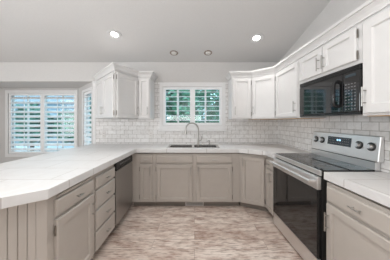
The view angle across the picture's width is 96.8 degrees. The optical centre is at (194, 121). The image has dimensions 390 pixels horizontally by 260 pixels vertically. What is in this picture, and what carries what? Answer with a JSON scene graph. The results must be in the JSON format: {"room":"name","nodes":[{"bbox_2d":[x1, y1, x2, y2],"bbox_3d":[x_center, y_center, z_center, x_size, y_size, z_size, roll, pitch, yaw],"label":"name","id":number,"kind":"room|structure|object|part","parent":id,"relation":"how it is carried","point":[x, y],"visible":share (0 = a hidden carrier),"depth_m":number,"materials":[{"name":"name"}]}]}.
{"room":"kitchen","nodes":[
{"label":"kitchen","id":0,"kind":"room"},
{"bbox_2d":[0,88,77,163],"bbox_3d":[-3.515,0.285,3.980,1.810,2.090,0.120,0,0,0],"label":"wall","id":1,"kind":"structure","parent":0,"point":[3,159],"depth_m":3.92,"materials":[{"name":"paint"}]},
{"bbox_2d":[5,90,77,156],"bbox_3d":[-3.458,0.045,3.969,1.633,1.510,0.133,0,0,0],"label":"window","id":2,"kind":"structure","parent":1,"relation":"in","point":[6,91],"depth_m":3.90,"materials":[{"name":"white paint"}]},
{"bbox_2d":[9,93,41,153],"bbox_3d":[-3.833,0.045,3.930,0.759,1.364,0.088,0,0,0],"label":"window shutter","id":3,"kind":"object","parent":2,"relation":"attached to","point":[24,150],"visible":0.98,"depth_m":3.92,"materials":[{"name":"white paint"}]},
{"bbox_3d":[-3.830,0.040,3.891,0.012,1.220,0.010,0,0,0],"label":"tilt rod","id":4,"kind":"part","parent":3,"relation":"part of","materials":[{"name":"white paint"}]},
{"bbox_3d":[-3.833,-0.614,3.938,0.665,0.047,0.028,0,0,0],"label":"rail","id":5,"kind":"part","parent":3,"relation":"part of","materials":[{"name":"white paint"}]},
{"bbox_3d":[-3.833,0.704,3.938,0.665,0.047,0.028,0,0,0],"label":"rail","id":6,"kind":"part","parent":3,"relation":"part of","materials":[{"name":"white paint"}]},
{"bbox_3d":[-3.451,0.045,4.015,1.528,1.370,0.040,0,0,0],"label":"frame","id":7,"kind":"part","parent":2,"relation":"part of","materials":[{"name":"white paint"}]},
{"bbox_2d":[42,93,74,153],"bbox_3d":[-3.068,0.045,3.930,0.761,1.364,0.090,0,0,0],"label":"window shutter","id":8,"kind":"object","parent":2,"relation":"attached to","point":[45,150],"visible":0.77,"depth_m":3.92,"materials":[{"name":"white paint"}]},
{"bbox_3d":[-3.080,0.040,3.890,0.012,1.220,0.010,0,0,0],"label":"tilt rod","id":9,"kind":"part","parent":8,"relation":"part of","materials":[{"name":"white paint"}]},
{"bbox_3d":[-3.068,-0.614,3.938,0.667,0.047,0.028,0,0,0],"label":"rail","id":10,"kind":"part","parent":8,"relation":"part of","materials":[{"name":"white paint"}]},
{"bbox_2d":[0,83,87,87],"bbox_3d":[-3.567,-0.792,3.700,3.265,0.075,0.640,0,0,0],"label":"ceiling","id":11,"kind":"structure","parent":0,"point":[2,85],"depth_m":3.63,"materials":[{"name":"paint"}]},
{"bbox_2d":[15,96,90,114],"bbox_3d":[-13.250,-0.620,14.500,13.300,4.200,5.000,0,0,0],"label":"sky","id":12,"kind":"structure","parent":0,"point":[48,100],"depth_m":12.50,"materials":[{"name":"blue"}]},
{"bbox_2d":[78,82,92,146],"bbox_3d":[-2.235,0.287,3.630,0.973,2.085,0.110,0,0,43],"label":"wall","id":13,"kind":"structure","parent":0,"point":[88,85],"depth_m":3.81,"materials":[{"name":"paint"}]},
{"bbox_2d":[82,87,92,145],"bbox_3d":[-2.123,-0.028,3.512,0.620,1.255,0.123,0,0,43],"label":"window","id":14,"kind":"structure","parent":13,"relation":"in","point":[90,88],"depth_m":3.51,"materials":[{"name":"white paint"}]},
{"bbox_2d":[84,91,90,144],"bbox_3d":[-2.135,-0.028,3.477,0.544,1.149,0.081,0,0,43],"label":"window shutter","id":15,"kind":"object","parent":14,"relation":"attached to","point":[86,115],"visible":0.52,"depth_m":3.49,"materials":[{"name":"white paint"}]},
{"bbox_3d":[-2.161,-0.033,3.452,0.012,1.005,0.010,0,0,43],"label":"tilt rod","id":16,"kind":"part","parent":15,"relation":"part of","materials":[{"name":"white wood"}]},
{"bbox_3d":[-2.084,-0.028,3.532,0.550,1.155,0.040,0,0,43],"label":"frame","id":17,"kind":"part","parent":14,"relation":"part of","materials":[{"name":"white paint"}]},
{"bbox_2d":[0,62,277,143],"bbox_3d":[-1.750,0.107,3.316,6.900,2.446,0.129,0,0,0],"label":"wall","id":18,"kind":"structure","parent":0,"point":[118,131],"depth_m":3.26,"materials":[{"name":"tile"}]},
{"bbox_2d":[93,81,95,143],"bbox_3d":[-1.885,0.287,3.253,0.060,2.085,0.014,0,0,0],"label":"trim","id":19,"kind":"structure","parent":18,"relation":"attached to","point":[94,118],"depth_m":3.25,"materials":[{"name":"white paint"}]},
{"bbox_2d":[95,70,138,118],"bbox_3d":[-1.294,-0.419,3.089,0.702,0.738,1.006,0,0,-44],"label":"upper cabinet","id":20,"kind":"object","parent":18,"relation":"attached to","point":[116,93],"visible":0.97,"depth_m":2.74,"materials":[{"name":"white paint"}]},
{"bbox_3d":[-1.681,-0.393,3.053,0.024,0.670,0.463,0,0,-44],"label":"door","id":21,"kind":"part","parent":20,"relation":"part of","materials":[{"name":"white paint"}]},
{"bbox_3d":[-1.353,-0.393,2.712,0.024,0.670,0.471,0,0,-44],"label":"door","id":22,"kind":"part","parent":20,"relation":"part of","materials":[{"name":"white paint"}]},
{"bbox_3d":[-1.274,-0.052,3.109,0.562,0.004,0.877,0,0,-44],"label":"panel","id":23,"kind":"part","parent":20,"relation":"part of","materials":[{"name":"white paint"}]},
{"bbox_2d":[93,62,156,80],"bbox_3d":[-1.294,-0.798,2.846,1.196,0.092,0.808,0,0,0],"label":"trim","id":24,"kind":"structure","parent":20,"relation":"attached to","point":[111,67],"depth_m":2.80,"materials":[{"name":"white paint"}]},
{"bbox_3d":[-1.051,-0.393,2.733,0.024,0.670,0.413,0,0,27],"label":"door","id":25,"kind":"part","parent":20,"relation":"part of","materials":[{"name":"white paint"}]},
{"bbox_2d":[138,77,154,118],"bbox_3d":[-0.855,-0.415,3.065,0.210,0.746,0.370,0,0,0],"label":"upper cabinet","id":26,"kind":"object","parent":18,"relation":"attached to","point":[146,85],"visible":0.85,"depth_m":2.93,"materials":[{"name":"white paint"}]},
{"bbox_3d":[-0.855,-0.393,2.927,0.182,0.670,0.024,0,0,0],"label":"door","id":27,"kind":"part","parent":26,"relation":"part of","materials":[{"name":"white paint"}]},
{"bbox_2d":[158,82,226,130],"bbox_3d":[-0.037,-0.277,3.295,1.269,0.914,0.160,0,0,0],"label":"window","id":28,"kind":"structure","parent":18,"relation":"in","point":[162,127],"depth_m":3.24,"materials":[{"name":"white paint"}]},
{"bbox_2d":[163,87,192,124],"bbox_3d":[-0.316,-0.290,3.270,0.556,0.721,0.074,0,0,0],"label":"window shutter","id":29,"kind":"object","parent":28,"relation":"attached to","point":[164,88],"visible":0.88,"depth_m":3.26,"materials":[{"name":"white paint"}]},
{"bbox_3d":[-0.316,-0.627,3.278,0.462,0.047,0.028,0,0,0],"label":"rail","id":30,"kind":"part","parent":29,"relation":"part of","materials":[{"name":"white paint"}]},
{"bbox_3d":[-0.316,0.046,3.278,0.462,0.047,0.028,0,0,0],"label":"rail","id":31,"kind":"part","parent":29,"relation":"part of","materials":[{"name":"white paint"}]},
{"bbox_3d":[-0.037,-0.290,3.355,1.113,0.727,0.040,0,0,0],"label":"frame","id":32,"kind":"part","parent":28,"relation":"part of","materials":[{"name":"white paint"}]},
{"bbox_3d":[-0.037,0.169,3.237,1.269,0.022,0.045,0,0,0],"label":"sill","id":33,"kind":"part","parent":28,"relation":"part of","materials":[{"name":"white paint"}]},
{"bbox_2d":[193,87,221,124],"bbox_3d":[0.241,-0.290,3.270,0.555,0.721,0.072,0,0,0],"label":"window shutter","id":34,"kind":"object","parent":28,"relation":"attached to","point":[194,88],"visible":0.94,"depth_m":3.26,"materials":[{"name":"white paint"}]},
{"bbox_3d":[0.241,-0.627,3.278,0.461,0.047,0.028,0,0,0],"label":"rail","id":35,"kind":"part","parent":34,"relation":"part of","materials":[{"name":"white paint"}]},
{"bbox_3d":[0.241,0.046,3.278,0.461,0.047,0.028,0,0,0],"label":"rail","id":36,"kind":"part","parent":34,"relation":"part of","materials":[{"name":"white paint"}]},
{"bbox_2d":[228,77,251,118],"bbox_3d":[0.802,-0.415,3.065,0.339,0.746,0.370,0,0,0],"label":"upper cabinet","id":37,"kind":"object","parent":18,"relation":"attached to","point":[239,88],"visible":0.98,"depth_m":2.93,"materials":[{"name":"white paint"}]},
{"bbox_2d":[225,0,389,80],"bbox_3d":[1.137,-0.798,1.995,0.598,0.092,2.717,0,0,-16],"label":"trim","id":38,"kind":"structure","parent":37,"relation":"attached to","point":[369,8],"depth_m":1.60,"materials":[{"name":"white paint"}]},
{"bbox_2d":[252,73,275,118],"bbox_3d":[1.266,-0.413,2.954,0.607,0.750,0.592,0,0,0],"label":"upper cabinet","id":39,"kind":"object","parent":18,"relation":"attached to","point":[263,86],"visible":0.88,"depth_m":2.78,"materials":[{"name":"white paint"}]},
{"bbox_2d":[0,0,330,61],"bbox_3d":[-1.750,-1.927,-0.105,7.100,1.680,6.990,0,0,0],"label":"ceiling","id":40,"kind":"structure","parent":0,"point":[30,30],"depth_m":2.41,"materials":[{"name":"paint"}]},
{"bbox_2d":[106,29,121,39],"bbox_3d":[-1.176,-1.273,2.542,0.211,0.054,0.206,0,0,5],"label":"recessed light","id":41,"kind":"object","parent":40,"relation":"in","point":[111,33],"visible":1,"depth_m":2.54,"materials":[{"name":"white glass"}]},
{"bbox_2d":[170,50,177,55],"bbox_3d":[-0.353,-1.172,2.974,0.142,0.047,0.141,0,0,31],"label":"light","id":42,"kind":"object","parent":40,"relation":"attached to","point":[173,52],"visible":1,"depth_m":2.95,"materials":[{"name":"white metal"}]},
{"bbox_2d":[204,50,211,54],"bbox_3d":[0.233,-1.173,2.969,0.142,0.047,0.141,0,0,31],"label":"light","id":43,"kind":"object","parent":40,"relation":"attached to","point":[207,52],"visible":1,"depth_m":2.95,"materials":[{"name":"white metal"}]},
{"bbox_2d":[249,33,263,42],"bbox_3d":[0.938,-1.257,2.615,0.211,0.054,0.206,0,0,5],"label":"recessed light","id":44,"kind":"object","parent":40,"relation":"in","point":[256,36],"visible":1,"depth_m":2.61,"materials":[{"name":"white glass"}]},
{"bbox_2d":[91,202,302,259],"bbox_3d":[-1.750,1.360,0.300,7.100,0.060,7.800,0,0,0],"label":"floor","id":45,"kind":"structure","parent":0,"point":[239,232],"depth_m":2.00,"materials":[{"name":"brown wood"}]},
{"bbox_2d":[0,175,95,259],"bbox_3d":[-1.209,0.904,1.125,0.648,0.851,0.957,0,0,0],"label":"base cabinet","id":46,"kind":"object","parent":45,"relation":"on","point":[60,226],"visible":0.83,"depth_m":1.15,"materials":[{"name":"beige paint"}]},
{"bbox_3d":[-1.241,0.904,0.871,0.654,0.851,0.010,0,0,-38],"label":"beadboard panel","id":47,"kind":"part","parent":46,"relation":"part of","materials":[{"name":"beige paint"}]},
{"bbox_3d":[-0.961,0.904,1.089,0.054,0.851,0.014,0,0,-38],"label":"corner post","id":48,"kind":"part","parent":46,"relation":"part of","materials":[{"name":"beige paint"}]},
{"bbox_3d":[-0.933,0.583,1.372,0.022,0.110,0.420,0,0,0],"label":"drawer","id":49,"kind":"part","parent":46,"relation":"part of","materials":[{"name":"beige paint"}]},
{"bbox_3d":[-0.932,0.946,1.372,0.024,0.568,0.420,0,0,0],"label":"door","id":50,"kind":"part","parent":46,"relation":"part of","materials":[{"name":"beige paint"}]},
{"bbox_2d":[93,164,114,253],"bbox_3d":[-1.193,0.904,1.816,0.604,0.851,0.420,0,0,0],"label":"base cabinet","id":51,"kind":"object","parent":45,"relation":"on","point":[104,180],"visible":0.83,"depth_m":1.77,"materials":[{"name":"beige paint"}]},
{"bbox_3d":[-0.933,1.141,1.823,0.022,0.178,0.377,0,0,0],"label":"drawer","id":52,"kind":"part","parent":51,"relation":"part of","materials":[{"name":"beige paint"}]},
{"bbox_3d":[-0.933,0.941,1.823,0.022,0.182,0.377,0,0,0],"label":"drawer","id":53,"kind":"part","parent":51,"relation":"part of","materials":[{"name":"beige paint"}]},
{"bbox_3d":[-0.933,0.744,1.823,0.022,0.172,0.377,0,0,0],"label":"drawer","id":54,"kind":"part","parent":51,"relation":"part of","materials":[{"name":"beige paint"}]},
{"bbox_3d":[-0.933,0.583,1.823,0.022,0.110,0.377,0,0,0],"label":"drawer","id":55,"kind":"part","parent":51,"relation":"part of","materials":[{"name":"beige paint"}]},
{"bbox_2d":[112,155,131,230],"bbox_3d":[-1.205,0.905,2.299,0.580,0.849,0.530,0,0,0],"label":"dishwasher","id":56,"kind":"object","parent":45,"relation":"on","point":[123,168],"visible":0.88,"depth_m":2.21,"materials":[{"name":"silver metal"}]},
{"bbox_2d":[132,153,154,205],"bbox_3d":[-0.798,0.904,2.897,0.357,0.851,0.650,0,0,0],"label":"base cabinet","id":57,"kind":"object","parent":45,"relation":"on","point":[142,163],"visible":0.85,"depth_m":2.67,"materials":[{"name":"beige paint"}]},
{"bbox_3d":[-0.967,0.862,2.622,0.021,0.766,0.099,0,0,0],"label":"filler panel","id":58,"kind":"part","parent":57,"relation":"part of","materials":[{"name":"beige paint"}]},
{"bbox_3d":[-0.744,0.583,2.660,0.188,0.110,0.022,0,0,0],"label":"drawer","id":59,"kind":"part","parent":57,"relation":"part of","materials":[{"name":"beige paint"}]},
{"bbox_3d":[-0.744,0.946,2.659,0.188,0.568,0.024,0,0,0],"label":"door","id":60,"kind":"part","parent":57,"relation":"part of","materials":[{"name":"beige paint"}]},
{"bbox_2d":[154,153,239,205],"bbox_3d":[0.040,0.904,2.917,1.318,0.851,0.610,0,0,0],"label":"base cabinet","id":61,"kind":"object","parent":45,"relation":"on","point":[213,179],"visible":1,"depth_m":2.66,"materials":[{"name":"beige paint"}]},
{"bbox_3d":[-0.307,0.583,2.660,0.558,0.110,0.022,0,0,0],"label":"drawer","id":62,"kind":"part","parent":61,"relation":"part of","materials":[{"name":"beige paint"}]},
{"bbox_3d":[-0.307,0.946,2.659,0.558,0.568,0.024,0,0,0],"label":"door","id":63,"kind":"part","parent":61,"relation":"part of","materials":[{"name":"beige paint"}]},
{"bbox_2d":[185,202,203,205],"bbox_3d":[0.000,1.288,2.724,0.290,0.072,0.009,0,0,0],"label":"register","id":64,"kind":"object","parent":61,"relation":"attached to","point":[186,203],"visible":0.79,"depth_m":2.72,"materials":[{"name":"metal"}]},
{"bbox_2d":[186,202,202,204],"bbox_3d":[0.000,1.290,2.725,0.260,0.037,0.005,0,0,0],"label":"grille","id":65,"kind":"object","parent":64,"relation":"attached to","point":[187,203],"depth_m":2.72,"materials":[{"name":"metal"}]},
{"bbox_3d":[0.301,0.583,2.660,0.551,0.110,0.022,0,0,0],"label":"drawer","id":66,"kind":"part","parent":61,"relation":"part of","materials":[{"name":"beige paint"}]},
{"bbox_3d":[0.301,0.946,2.659,0.551,0.568,0.024,0,0,0],"label":"door","id":67,"kind":"part","parent":61,"relation":"part of","materials":[{"name":"beige paint"}]},
{"bbox_2d":[239,153,267,210],"bbox_3d":[1.126,0.904,2.860,0.848,0.851,0.720,0,0,0],"label":"base cabinet","id":68,"kind":"object","parent":45,"relation":"on","point":[252,166],"visible":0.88,"depth_m":2.58,"materials":[{"name":"beige paint"}]},
{"bbox_2d":[0,144,310,208],"bbox_3d":[-0.177,0.447,1.920,3.495,0.062,2.660,0,0,0],"label":"countertop","id":69,"kind":"structure","parent":68,"relation":"on","point":[44,176],"depth_m":1.75,"materials":[{"name":"stone"}]},
{"bbox_2d":[166,144,219,147],"bbox_3d":[-0.022,0.498,2.910,0.845,0.176,0.390,0,0,0],"label":"sink","id":70,"kind":"object","parent":69,"relation":"in","point":[170,145],"visible":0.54,"depth_m":3.03,"materials":[{"name":"silver metal"}]},
{"bbox_2d":[170,145,191,146],"bbox_3d":[-0.225,0.501,2.890,0.360,0.170,0.280,0,0,0],"label":"basin","id":71,"kind":"object","parent":70,"relation":"in","point":[170,145],"depth_m":3.03,"materials":[{"name":"silver metal"}]},
{"bbox_2d":[194,145,215,146],"bbox_3d":[0.177,0.501,2.890,0.365,0.170,0.280,0,0,0],"label":"basin","id":72,"kind":"object","parent":70,"relation":"in","point":[194,145],"depth_m":3.03,"materials":[{"name":"silver metal"}]},
{"bbox_2d":[184,122,201,144],"bbox_3d":[-0.025,0.211,3.052,0.318,0.397,0.065,0,0,-8],"label":"kitchen faucet","id":73,"kind":"object","parent":69,"relation":"on","point":[185,132],"visible":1,"depth_m":3.05,"materials":[{"name":"silver metal"}]},
{"bbox_3d":[-0.045,0.161,3.046,0.251,0.297,0.027,0,0,-12],"label":"spout","id":74,"kind":"part","parent":73,"relation":"part of","materials":[{"name":"silver metal"}]},
{"bbox_2d":[266,156,273,216],"bbox_3d":[1.262,0.904,2.379,0.560,0.851,0.258,0,0,0],"label":"base cabinet","id":75,"kind":"object","parent":45,"relation":"on","point":[269,166],"visible":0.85,"depth_m":2.37,"materials":[{"name":"beige paint"}]},
{"bbox_3d":[1.030,0.583,2.361,0.022,0.110,0.205,0,0,0],"label":"drawer","id":76,"kind":"part","parent":75,"relation":"part of","materials":[{"name":"beige paint"}]},
{"bbox_2d":[269,131,383,259],"bbox_3d":[1.261,0.728,1.829,0.598,1.205,0.818,0,0,-1],"label":"range","id":77,"kind":"object","parent":45,"relation":"on","point":[299,183],"visible":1,"depth_m":1.67,"materials":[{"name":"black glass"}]},
{"bbox_3d":[0.991,0.508,1.839,0.060,0.027,0.728,0,0,-1],"label":"handle","id":78,"kind":"part","parent":77,"relation":"part of","materials":[{"name":"silver metal"}]},
{"bbox_3d":[1.042,1.234,1.840,0.032,0.148,0.780,0,0,-1],"label":"storage drawer","id":79,"kind":"part","parent":77,"relation":"part of","materials":[{"name":"silver metal"}]},
{"bbox_3d":[1.042,0.866,1.840,0.032,0.579,0.780,0,0,-1],"label":"oven door","id":80,"kind":"part","parent":77,"relation":"part of","materials":[{"name":"black glass"}]},
{"bbox_3d":[1.052,0.435,1.840,0.013,0.046,0.788,0,0,-1],"label":"trim","id":81,"kind":"part","parent":77,"relation":"part of","materials":[{"name":"silver metal"}]},
{"bbox_2d":[276,153,374,171],"bbox_3d":[1.284,0.416,1.844,0.457,0.017,0.786,0,0,-1],"label":"cooktop","id":82,"kind":"object","parent":77,"relation":"in","point":[314,162],"depth_m":1.68,"materials":[{"name":"black glass"}]},
{"bbox_3d":[1.533,0.233,1.824,0.052,0.215,0.798,0,0,-1],"label":"control panel","id":83,"kind":"part","parent":77,"relation":"part of","materials":[{"name":"silver metal"}]},
{"bbox_3d":[1.524,0.218,1.493,0.014,0.074,0.074,0,0,-1],"label":"knob","id":84,"kind":"part","parent":77,"relation":"part of","materials":[{"name":"silver metal"}]},
{"bbox_2d":[324,182,389,259],"bbox_3d":[1.295,0.904,0.957,0.520,0.851,0.950,0,0,0],"label":"base cabinet","id":85,"kind":"object","parent":45,"relation":"on","point":[356,226],"visible":0.94,"depth_m":1.17,"materials":[{"name":"beige paint"}]},
{"bbox_3d":[1.052,0.800,1.382,0.035,0.150,0.011,0,0,0],"label":"handle","id":86,"kind":"part","parent":85,"relation":"part of","materials":[{"name":"silver metal"}]},
{"bbox_2d":[324,172,389,207],"bbox_3d":[1.320,0.447,0.942,0.500,0.062,0.984,0,0,0],"label":"countertop","id":87,"kind":"structure","parent":85,"relation":"on","point":[375,186],"depth_m":1.20,"materials":[{"name":"stone"}]},
{"bbox_3d":[1.083,0.580,1.141,0.022,0.116,0.538,0,0,0],"label":"drawer","id":88,"kind":"part","parent":85,"relation":"part of","materials":[{"name":"beige paint"}]},
{"bbox_2d":[278,0,389,172],"bbox_3d":[1.635,-0.657,-0.120,0.129,3.975,6.760,0,0,0],"label":"wall","id":89,"kind":"structure","parent":0,"point":[295,133],"depth_m":2.01,"materials":[{"name":"tile"}]},
{"bbox_2d":[276,58,325,118],"bbox_3d":[1.386,-0.413,2.364,0.368,0.750,0.604,0,0,0],"label":"upper cabinet","id":90,"kind":"object","parent":89,"relation":"attached to","point":[288,82],"visible":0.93,"depth_m":2.28,"materials":[{"name":"white paint"}]},
{"bbox_3d":[1.249,-0.393,2.368,0.024,0.670,0.553,0,0,0],"label":"door","id":91,"kind":"part","parent":90,"relation":"part of","materials":[{"name":"white paint"}]},
{"bbox_3d":[1.416,-0.040,2.364,0.286,0.004,0.562,0,0,0],"label":"panel","id":92,"kind":"part","parent":90,"relation":"part of","materials":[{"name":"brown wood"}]},
{"bbox_2d":[300,21,362,83],"bbox_3d":[1.386,-0.616,1.680,0.368,0.344,0.760,0,0,0],"label":"upper cabinet","id":93,"kind":"object","parent":89,"relation":"attached to","point":[345,50],"visible":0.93,"depth_m":1.54,"materials":[{"name":"white paint"}]},
{"bbox_3d":[1.249,-0.599,1.863,0.024,0.258,0.350,0,0,0],"label":"door","id":94,"kind":"part","parent":93,"relation":"part of","materials":[{"name":"white paint"}]},
{"bbox_2d":[300,63,362,116],"bbox_3d":[1.381,-0.247,1.680,0.372,0.384,0.756,0,0,0],"label":"microwave","id":95,"kind":"object","parent":93,"relation":"attached to","point":[338,93],"visible":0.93,"depth_m":1.51,"materials":[{"name":"black plastic"}]},
{"bbox_3d":[1.264,-0.236,1.756,0.034,0.319,0.600,0,0,0],"label":"door","id":96,"kind":"part","parent":95,"relation":"part of","materials":[{"name":"black glass"}]},
{"bbox_3d":[1.266,-0.065,1.680,0.031,0.019,0.752,0,0,0],"label":"trim","id":97,"kind":"part","parent":95,"relation":"part of","materials":[{"name":"black plastic"}]},
{"bbox_3d":[1.223,-0.238,1.508,0.056,0.245,0.032,0,0,0],"label":"handle","id":98,"kind":"part","parent":95,"relation":"part of","materials":[{"name":"black plastic"}]},
{"bbox_3d":[1.264,-0.236,1.379,0.034,0.319,0.149,0,0,0],"label":"control panel","id":99,"kind":"part","parent":95,"relation":"part of","materials":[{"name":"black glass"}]},
{"bbox_3d":[1.249,-0.599,1.504,0.024,0.258,0.344,0,0,0],"label":"door","id":100,"kind":"part","parent":93,"relation":"part of","materials":[{"name":"white paint"}]},
{"bbox_2d":[361,5,389,115],"bbox_3d":[1.386,-0.413,0.959,0.368,0.750,0.678,0,0,0],"label":"upper cabinet","id":101,"kind":"object","parent":89,"relation":"attached to","point":[375,91],"visible":1,"depth_m":1.18,"materials":[{"name":"white paint"}]},
{"bbox_3d":[1.219,-0.180,1.248,0.035,0.140,0.011,0,0,0],"label":"handle","id":102,"kind":"part","parent":101,"relation":"part of","materials":[{"name":"silver metal"}]},
{"label":"outside","id":103,"kind":"structure","parent":0,"visible":0},
{"bbox_2d":[15,146,73,150],"bbox_3d":[-3.000,1.530,10.100,22.000,0.100,11.800,0,0,0],"label":"ground","id":104,"kind":"structure","parent":103,"point":[15,146],"depth_m":9.85,"materials":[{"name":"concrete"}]},
{"bbox_2d":[15,104,55,147],"bbox_3d":[-7.695,0.301,8.441,2.563,2.368,1.999,0,0,37],"label":"tree","id":105,"kind":"object","parent":104,"relation":"on","point":[16,109],"visible":0.23,"depth_m":7.86,"materials":[{"name":"green plant"}]},
{"bbox_2d":[51,109,73,142],"bbox_3d":[-5.847,0.389,8.570,2.099,2.192,1.940,0,0,0],"label":"tree","id":106,"kind":"object","parent":104,"relation":"on","point":[54,123],"visible":0.06,"depth_m":8.08,"materials":[{"name":"green plant"}]},
{"bbox_2d":[54,97,90,142],"bbox_3d":[-4.579,0.143,7.277,1.688,2.685,2.119,0,0,35],"label":"tree","id":107,"kind":"object","parent":104,"relation":"on","point":[65,123],"visible":0.06,"depth_m":6.84,"materials":[{"name":"green plant"}]},
{"bbox_2d":[15,118,204,142],"bbox_3d":[-3.950,0.580,11.660,18.100,1.800,0.140,0,0,0],"label":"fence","id":108,"kind":"object","parent":104,"relation":"on","point":[55,118],"visible":0.02,"depth_m":11.70,"materials":[{"name":"wood"}]},
{"bbox_2d":[166,90,202,122],"bbox_3d":[-0.727,-0.051,6.179,2.115,3.088,2.186,0,0,0],"label":"tree","id":109,"kind":"object","parent":104,"relation":"on","point":[169,110],"visible":0.28,"depth_m":5.63,"materials":[{"name":"green plant"}]},
{"bbox_2d":[196,90,211,122],"bbox_3d":[-0.206,-0.425,9.979,2.639,4.165,2.717,0,0,16],"label":"tree","id":110,"kind":"object","parent":104,"relation":"on","point":[202,112],"visible":0.04,"depth_m":9.43,"materials":[{"name":"green plant"}]},
{"bbox_2d":[195,90,218,122],"bbox_3d":[1.042,-0.295,7.507,2.204,3.640,2.181,0,0,0],"label":"tree","id":111,"kind":"object","parent":104,"relation":"on","point":[200,93],"visible":0.16,"depth_m":7.10,"materials":[{"name":"green plant"}]}
]}

